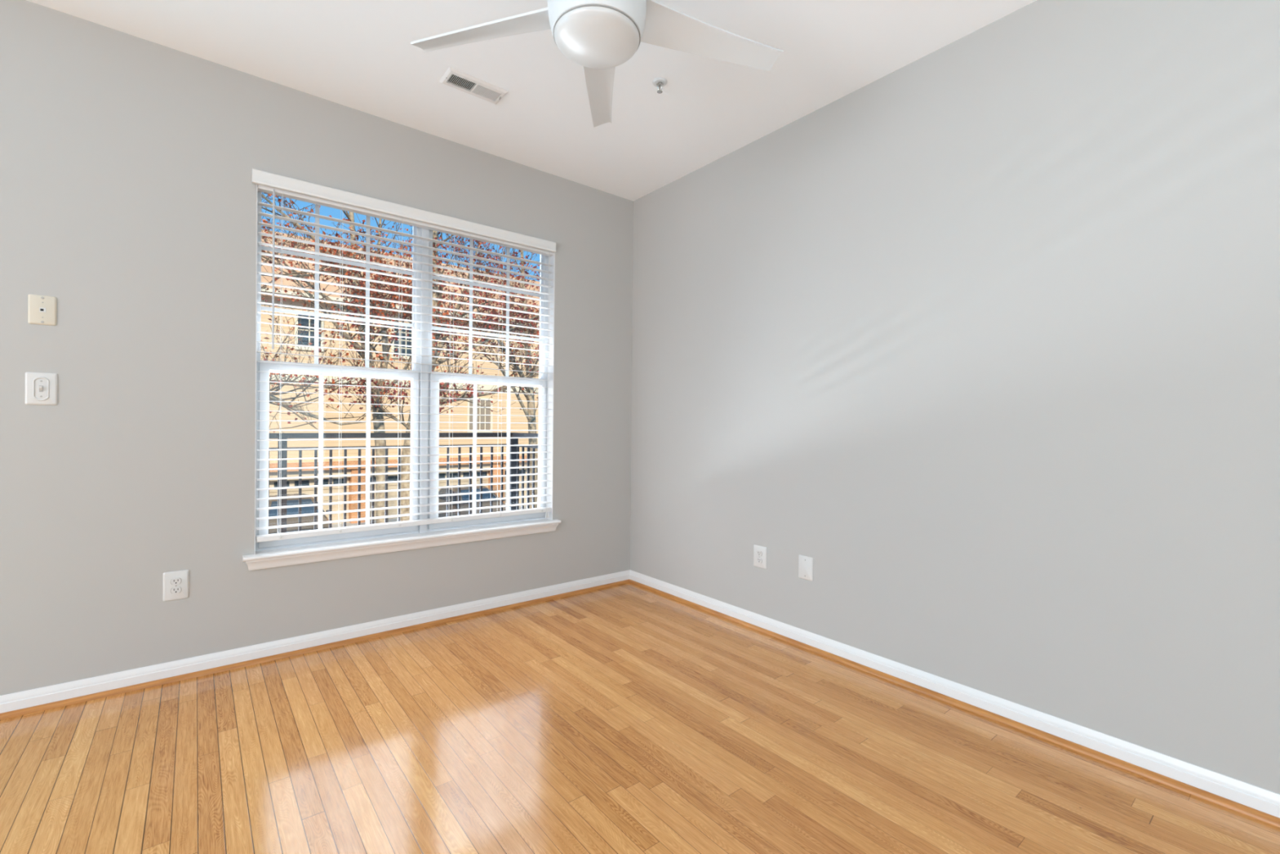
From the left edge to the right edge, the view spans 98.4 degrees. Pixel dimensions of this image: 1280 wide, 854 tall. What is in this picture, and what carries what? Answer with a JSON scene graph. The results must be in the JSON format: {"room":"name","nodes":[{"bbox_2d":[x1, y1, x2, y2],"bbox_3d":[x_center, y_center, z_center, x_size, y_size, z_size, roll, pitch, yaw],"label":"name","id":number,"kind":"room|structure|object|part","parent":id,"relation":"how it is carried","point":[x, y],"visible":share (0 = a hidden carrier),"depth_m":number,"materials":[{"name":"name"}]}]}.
{"room":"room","nodes":[
{"label":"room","id":0,"kind":"room"},
{"bbox_2d":[0,0,633,695],"bbox_3d":[-2.618,-0.270,2.029,6.760,2.940,0.160,0,0,-39],"label":"wall","id":1,"kind":"structure","parent":0,"point":[128,192],"depth_m":2.42,"materials":[{"name":"grey paint"}]},
{"bbox_2d":[25,372,57,404],"bbox_3d":[-2.330,-0.149,2.148,0.087,0.126,0.019,0,0,-39],"label":"light switch","id":2,"kind":"object","parent":1,"relation":"attached to","point":[41,388],"visible":1,"depth_m":2.15,"materials":[{"name":"white plastic"}]},
{"bbox_2d":[27,293,57,325],"bbox_3d":[-2.329,-0.456,2.152,0.077,0.114,0.007,0,0,-39],"label":"phone jack","id":3,"kind":"object","parent":1,"relation":"attached to","point":[42,309],"visible":1,"depth_m":2.15,"materials":[{"name":"beige plastic"}]},
{"bbox_2d":[163,569,189,601],"bbox_3d":[-2.025,0.693,2.411,0.087,0.126,0.009,0,0,-39],"label":"wall outlet","id":4,"kind":"object","parent":1,"relation":"attached to","point":[175,584],"visible":1,"depth_m":2.41,"materials":[{"name":"white plastic"}]},
{"bbox_2d":[170,586,181,593],"bbox_3d":[-2.023,0.712,2.409,0.034,0.026,0.003,0,0,-39],"label":"receptacle","id":5,"kind":"object","parent":4,"relation":"attached to","point":[173,589],"depth_m":2.41,"materials":[{"name":"white plastic"}]},
{"bbox_2d":[170,577,181,584],"bbox_3d":[-2.023,0.673,2.409,0.034,0.026,0.003,0,0,-39],"label":"receptacle","id":6,"kind":"object","parent":4,"relation":"attached to","point":[173,580],"depth_m":2.41,"materials":[{"name":"white plastic"}]},
{"bbox_2d":[0,579,629,719],"bbox_3d":[-2.635,1.091,1.902,6.586,0.019,0.018,0,0,-39],"label":"trim","id":7,"kind":"structure","parent":1,"relation":"attached to","point":[43,707],"depth_m":2.60,"materials":[{"name":"brown wood"}]},
{"bbox_2d":[0,569,630,713],"bbox_3d":[-2.639,1.060,1.919,6.600,0.082,0.014,0,0,-39],"label":"baseboard","id":8,"kind":"structure","parent":1,"relation":"attached to","point":[37,696],"depth_m":2.61,"materials":[{"name":"white wood"}]},
{"bbox_2d":[242,184,560,570],"bbox_3d":[-1.216,-0.251,3.123,1.675,1.844,0.195,0,0,-39],"label":"window","id":9,"kind":"structure","parent":1,"relation":"in","point":[281,553],"depth_m":3.12,"materials":[{"name":"white plastic"}]},
{"bbox_2d":[261,204,413,367],"bbox_3d":[-1.567,-0.735,2.914,0.720,0.831,0.006,0,0,-39],"label":"grille","id":10,"kind":"object","parent":9,"relation":"attached to","point":[316,313],"depth_m":2.91,"materials":[{"name":"white plastic"}]},
{"bbox_3d":[-1.549,0.133,2.896,0.744,0.905,0.036,0,0,-39],"label":"sash","id":11,"kind":"part","parent":9,"relation":"part of","materials":[{"name":"white plastic"}]},
{"bbox_3d":[-1.571,-0.716,2.915,0.744,0.893,0.035,0,0,-39],"label":"sash","id":12,"kind":"part","parent":9,"relation":"part of","materials":[{"name":"white plastic"}]},
{"bbox_2d":[318,373,370,528],"bbox_3d":[-1.546,0.128,2.895,0.242,0.805,0.006,0,0,-39],"label":"grille","id":13,"kind":"object","parent":9,"relation":"attached to","point":[368,375],"depth_m":2.88,"materials":[{"name":"white plastic"}]},
{"bbox_2d":[252,168,555,542],"bbox_3d":[-1.197,-0.306,3.088,1.606,1.776,0.081,0,0,-39],"label":"window blind","id":14,"kind":"object","parent":9,"relation":"attached to","point":[270,183],"visible":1,"depth_m":2.96,"materials":[{"name":"white plastic"}]},
{"bbox_3d":[-1.736,-0.300,2.671,0.002,1.660,0.055,0,0,-39],"label":"ladder cord","id":15,"kind":"part","parent":14,"relation":"part of","materials":[{"name":"white fabric"}]},
{"bbox_3d":[-1.535,-0.299,2.833,0.002,1.660,0.055,0,0,-39],"label":"ladder cord","id":16,"kind":"part","parent":14,"relation":"part of","materials":[{"name":"white fabric"}]},
{"bbox_3d":[-1.310,-0.298,3.014,0.002,1.660,0.055,0,0,-39],"label":"ladder cord","id":17,"kind":"part","parent":14,"relation":"part of","materials":[{"name":"white fabric"}]},
{"bbox_3d":[-1.204,0.533,3.110,1.577,0.027,0.046,0,0,-39],"label":"rail","id":18,"kind":"part","parent":14,"relation":"part of","materials":[{"name":"white plastic"}]},
{"bbox_3d":[-1.089,-0.297,3.192,0.002,1.660,0.055,0,0,-39],"label":"ladder cord","id":19,"kind":"part","parent":14,"relation":"part of","materials":[{"name":"white fabric"}]},
{"bbox_3d":[-0.856,-0.295,3.380,0.002,1.660,0.055,0,0,-39],"label":"ladder cord","id":20,"kind":"part","parent":14,"relation":"part of","materials":[{"name":"white fabric"}]},
{"bbox_3d":[-0.634,-0.294,3.559,0.002,1.660,0.055,0,0,-39],"label":"ladder cord","id":21,"kind":"part","parent":14,"relation":"part of","materials":[{"name":"white fabric"}]},
{"bbox_3d":[-0.590,-0.286,3.554,0.010,1.685,0.004,0,0,-39],"label":"lift cord","id":22,"kind":"part","parent":14,"relation":"part of","materials":[{"name":"white fabric"}]},
{"bbox_2d":[431,238,542,376],"bbox_3d":[-0.932,-0.732,3.426,0.722,0.831,0.006,0,0,-39],"label":"grille","id":23,"kind":"object","parent":9,"relation":"attached to","point":[471,241],"depth_m":3.44,"materials":[{"name":"white plastic"}]},
{"bbox_3d":[-0.921,0.136,3.401,0.744,0.905,0.036,0,0,-39],"label":"sash","id":24,"kind":"part","parent":9,"relation":"part of","materials":[{"name":"white plastic"}]},
{"bbox_2d":[472,382,510,514],"bbox_3d":[-0.913,0.131,3.405,0.238,0.805,0.006,0,0,-39],"label":"grille","id":25,"kind":"object","parent":9,"relation":"attached to","point":[474,448],"depth_m":3.39,"materials":[{"name":"white plastic"}]},
{"bbox_3d":[-0.932,-0.713,3.429,0.746,0.893,0.035,0,0,-39],"label":"sash","id":26,"kind":"part","parent":9,"relation":"part of","materials":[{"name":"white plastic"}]},
{"bbox_2d":[26,0,1036,200],"bbox_3d":[-0.547,-1.655,-0.662,6.600,0.100,6.600,0,0,-39],"label":"ceiling","id":27,"kind":"structure","parent":0,"point":[359,55],"depth_m":2.47,"materials":[{"name":"white paint"}]},
{"bbox_2d":[439,66,508,104],"bbox_3d":[-0.791,-1.617,2.635,0.284,0.018,0.138,0,0,-39],"label":"ceiling vent","id":28,"kind":"object","parent":27,"relation":"in","point":[453,77],"visible":1,"depth_m":2.62,"materials":[{"name":"white metal"}]},
{"bbox_2d":[410,0,783,127],"bbox_3d":[-0.104,-1.395,1.690,1.281,0.436,1.226,0,0,-39],"label":"ceiling fan","id":29,"kind":"object","parent":27,"relation":"hanging from","point":[598,36],"visible":1,"depth_m":1.80,"materials":[{"name":"white plastic"}]},
{"bbox_3d":[-0.516,-1.318,1.827,0.533,0.048,0.136,1,0,12],"label":"blade","id":30,"kind":"part","parent":29,"relation":"part of","materials":[{"name":"white plastic"}]},
{"bbox_3d":[-0.162,-1.316,2.125,0.136,0.048,0.533,1,0,-6],"label":"blade","id":31,"kind":"part","parent":29,"relation":"part of","materials":[{"name":"white plastic"}]},
{"bbox_3d":[0.231,-1.311,1.881,0.533,0.048,0.136,0,0,-24],"label":"blade","id":32,"kind":"part","parent":29,"relation":"part of","materials":[{"name":"white plastic"}]},
{"bbox_2d":[652,77,666,93],"bbox_3d":[0.093,-1.593,2.587,0.068,0.047,0.068,0,0,-39],"label":"sprinkler","id":33,"kind":"object","parent":27,"relation":"attached to","point":[660,82],"visible":1,"depth_m":2.58,"materials":[{"name":"white metal"}]},
{"bbox_2d":[0,582,1279,853],"bbox_3d":[-0.575,1.185,-0.646,6.600,0.100,6.600,0,0,-39],"label":"floor","id":34,"kind":"structure","parent":0,"point":[624,718],"depth_m":1.84,"materials":[{"name":"brown wood"}]},
{"bbox_2d":[630,0,1279,794],"bbox_3d":[2.071,-0.221,1.466,0.160,2.940,6.600,0,0,-39],"label":"wall","id":35,"kind":"structure","parent":0,"point":[984,335],"depth_m":2.13,"materials":[{"name":"grey paint"}]},
{"bbox_2d":[753,544,766,568],"bbox_3d":[0.665,0.722,3.071,0.009,0.122,0.089,0,0,-39],"label":"wall outlet","id":36,"kind":"object","parent":35,"relation":"attached to","point":[759,552],"visible":1,"depth_m":3.07,"materials":[{"name":"white plastic"}]},
{"bbox_2d":[756,557,761,563],"bbox_3d":[0.663,0.742,3.069,0.003,0.026,0.034,0,0,-39],"label":"receptacle","id":37,"kind":"object","parent":36,"relation":"attached to","point":[758,559],"depth_m":3.07,"materials":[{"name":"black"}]},
{"bbox_2d":[756,551,761,555],"bbox_3d":[0.663,0.703,3.069,0.003,0.026,0.034,0,0,-39],"label":"receptacle","id":38,"kind":"object","parent":36,"relation":"attached to","point":[758,553],"depth_m":3.07,"materials":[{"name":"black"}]},
{"bbox_2d":[798,555,813,581],"bbox_3d":[0.851,0.725,2.842,0.007,0.121,0.085,0,0,-39],"label":"blank plate","id":39,"kind":"object","parent":35,"relation":"attached to","point":[805,563],"visible":1,"depth_m":2.84,"materials":[{"name":"white plastic"}]},
{"bbox_2d":[629,569,1279,817],"bbox_3d":[1.991,1.108,1.419,0.014,0.082,6.600,0,0,-39],"label":"baseboard","id":40,"kind":"structure","parent":35,"relation":"attached to","point":[1268,802],"depth_m":2.09,"materials":[{"name":"white wood"}]},
{"bbox_2d":[629,579,1279,827],"bbox_3d":[1.982,1.139,1.404,0.018,0.019,6.586,0,0,-39],"label":"trim","id":41,"kind":"structure","parent":35,"relation":"attached to","point":[1256,814],"depth_m":2.08,"materials":[{"name":"brown wood"}]},
{"label":"outside","id":42,"kind":"structure","parent":0,"visible":0},
{"bbox_2d":[332,505,526,527],"bbox_3d":[-4.962,3.710,21.212,42.000,0.020,7.700,0,0,-39],"label":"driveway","id":43,"kind":"structure","parent":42,"point":[390,520],"depth_m":20.83,"materials":[{"name":"concrete"}]},
{"bbox_2d":[269,493,333,533],"bbox_3d":[-10.743,2.910,16.997,2.000,1.515,4.400,0,0,-39],"label":"car","id":44,"kind":"object","parent":43,"relation":"on","point":[304,500],"visible":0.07,"depth_m":16.42,"materials":[{"name":"grey paint"}]},
{"bbox_2d":[438,484,506,517],"bbox_3d":[-6.131,2.937,20.197,2.000,1.515,4.400,0,0,-39],"label":"car","id":45,"kind":"object","parent":43,"relation":"on","point":[454,490],"visible":0.16,"depth_m":19.73,"materials":[{"name":"grey paint"}]},
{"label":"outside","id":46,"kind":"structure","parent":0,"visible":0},
{"bbox_3d":[-7.427,3.775,25.070,75.000,0.200,38.000,0,0,-39],"label":"ground","id":47,"kind":"structure","parent":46,"visible":0},
{"bbox_2d":[260,193,453,432],"bbox_3d":[-5.873,-1.035,9.693,5.984,9.627,4.091,0,0,-39],"label":"street tree","id":48,"kind":"object","parent":47,"relation":"on","point":[288,406],"visible":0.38,"depth_m":9.54,"materials":[{"name":"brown plant"}]},
{"bbox_2d":[261,191,484,523],"bbox_3d":[-5.812,-1.621,10.574,4.838,10.785,4.428,1,0,7],"label":"street tree","id":49,"kind":"object","parent":47,"relation":"on","point":[357,300],"visible":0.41,"depth_m":10.55,"materials":[{"name":"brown plant"}]},
{"bbox_2d":[260,228,539,524],"bbox_3d":[-11.128,-2.217,26.119,28.800,11.700,9.400,0,0,-39],"label":"building","id":50,"kind":"structure","parent":47,"relation":"on","point":[313,406],"depth_m":21.42,"materials":[{"name":"beige"}]},
{"bbox_3d":[-13.034,2.066,19.529,4.800,0.230,0.025,0,0,-39],"label":"glass panel","id":51,"kind":"part","parent":50,"relation":"part of","materials":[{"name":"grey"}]},
{"bbox_3d":[-11.977,-3.492,20.006,0.720,1.200,0.020,0,0,-39],"label":"pane","id":52,"kind":"part","parent":50,"relation":"part of","materials":[{"name":"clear glass"}]},
{"bbox_3d":[-9.368,-3.458,22.107,0.920,1.240,0.020,0,0,-39],"label":"pane","id":53,"kind":"part","parent":50,"relation":"part of","materials":[{"name":"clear glass"}]},
{"bbox_3d":[-8.467,-1.723,22.811,28.000,0.200,0.100,0,0,-39],"label":"belt trim","id":54,"kind":"part","parent":50,"relation":"part of","materials":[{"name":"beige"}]},
{"bbox_3d":[-8.672,2.089,23.040,4.800,0.230,0.025,0,0,-39],"label":"glass panel","id":55,"kind":"part","parent":50,"relation":"part of","materials":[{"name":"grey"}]},
{"bbox_3d":[-6.982,-0.516,24.068,0.960,1.320,0.020,0,0,-39],"label":"pane","id":56,"kind":"part","parent":50,"relation":"part of","materials":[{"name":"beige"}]},
{"bbox_3d":[-4.310,2.112,26.552,4.800,0.230,0.025,0,0,-39],"label":"glass panel","id":57,"kind":"part","parent":50,"relation":"part of","materials":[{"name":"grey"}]},
{"bbox_2d":[306,230,540,520],"bbox_3d":[-3.174,-1.139,11.805,4.654,9.860,6.366,1,0,22],"label":"street tree","id":58,"kind":"object","parent":47,"relation":"on","point":[404,460],"visible":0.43,"depth_m":11.41,"materials":[{"name":"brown plant"}]},
{"bbox_2d":[437,232,539,508],"bbox_3d":[-3.151,-1.319,13.199,2.761,10.202,4.493,1,0,17],"label":"street tree","id":59,"kind":"object","parent":47,"relation":"on","point":[512,358],"visible":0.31,"depth_m":13.73,"materials":[{"name":"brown plant"}]},
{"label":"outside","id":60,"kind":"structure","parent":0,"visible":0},
{"bbox_3d":[-3.228,1.310,2.689,6.650,0.200,1.520,0,0,-39],"label":"balcony slab","id":61,"kind":"object","parent":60,"visible":0},
{"bbox_2d":[268,432,538,533],"bbox_3d":[-1.973,0.635,3.636,3.189,1.165,1.433,0,0,-39],"label":"balcony railing","id":62,"kind":"object","parent":61,"relation":"on","point":[271,435],"visible":0.22,"depth_m":4.44,"materials":[{"name":"black metal"}]},
{"bbox_3d":[-2.598,0.644,4.009,0.052,1.130,0.052,0,0,-39],"label":"post","id":63,"kind":"part","parent":62,"relation":"part of","materials":[{"name":"metal"}]},
{"bbox_3d":[-1.972,0.168,3.617,3.162,0.022,1.411,0,0,-39],"label":"rail","id":64,"kind":"part","parent":62,"relation":"part of","materials":[{"name":"black paint"}]},
{"bbox_3d":[-1.966,0.072,3.628,3.185,0.040,1.424,0,0,-39],"label":"rail","id":65,"kind":"part","parent":62,"relation":"part of","materials":[{"name":"metal"}]},
{"bbox_3d":[-1.185,0.652,5.147,0.068,1.130,0.068,0,0,-39],"label":"post","id":66,"kind":"part","parent":62,"relation":"part of","materials":[{"name":"black paint"}]}
]}

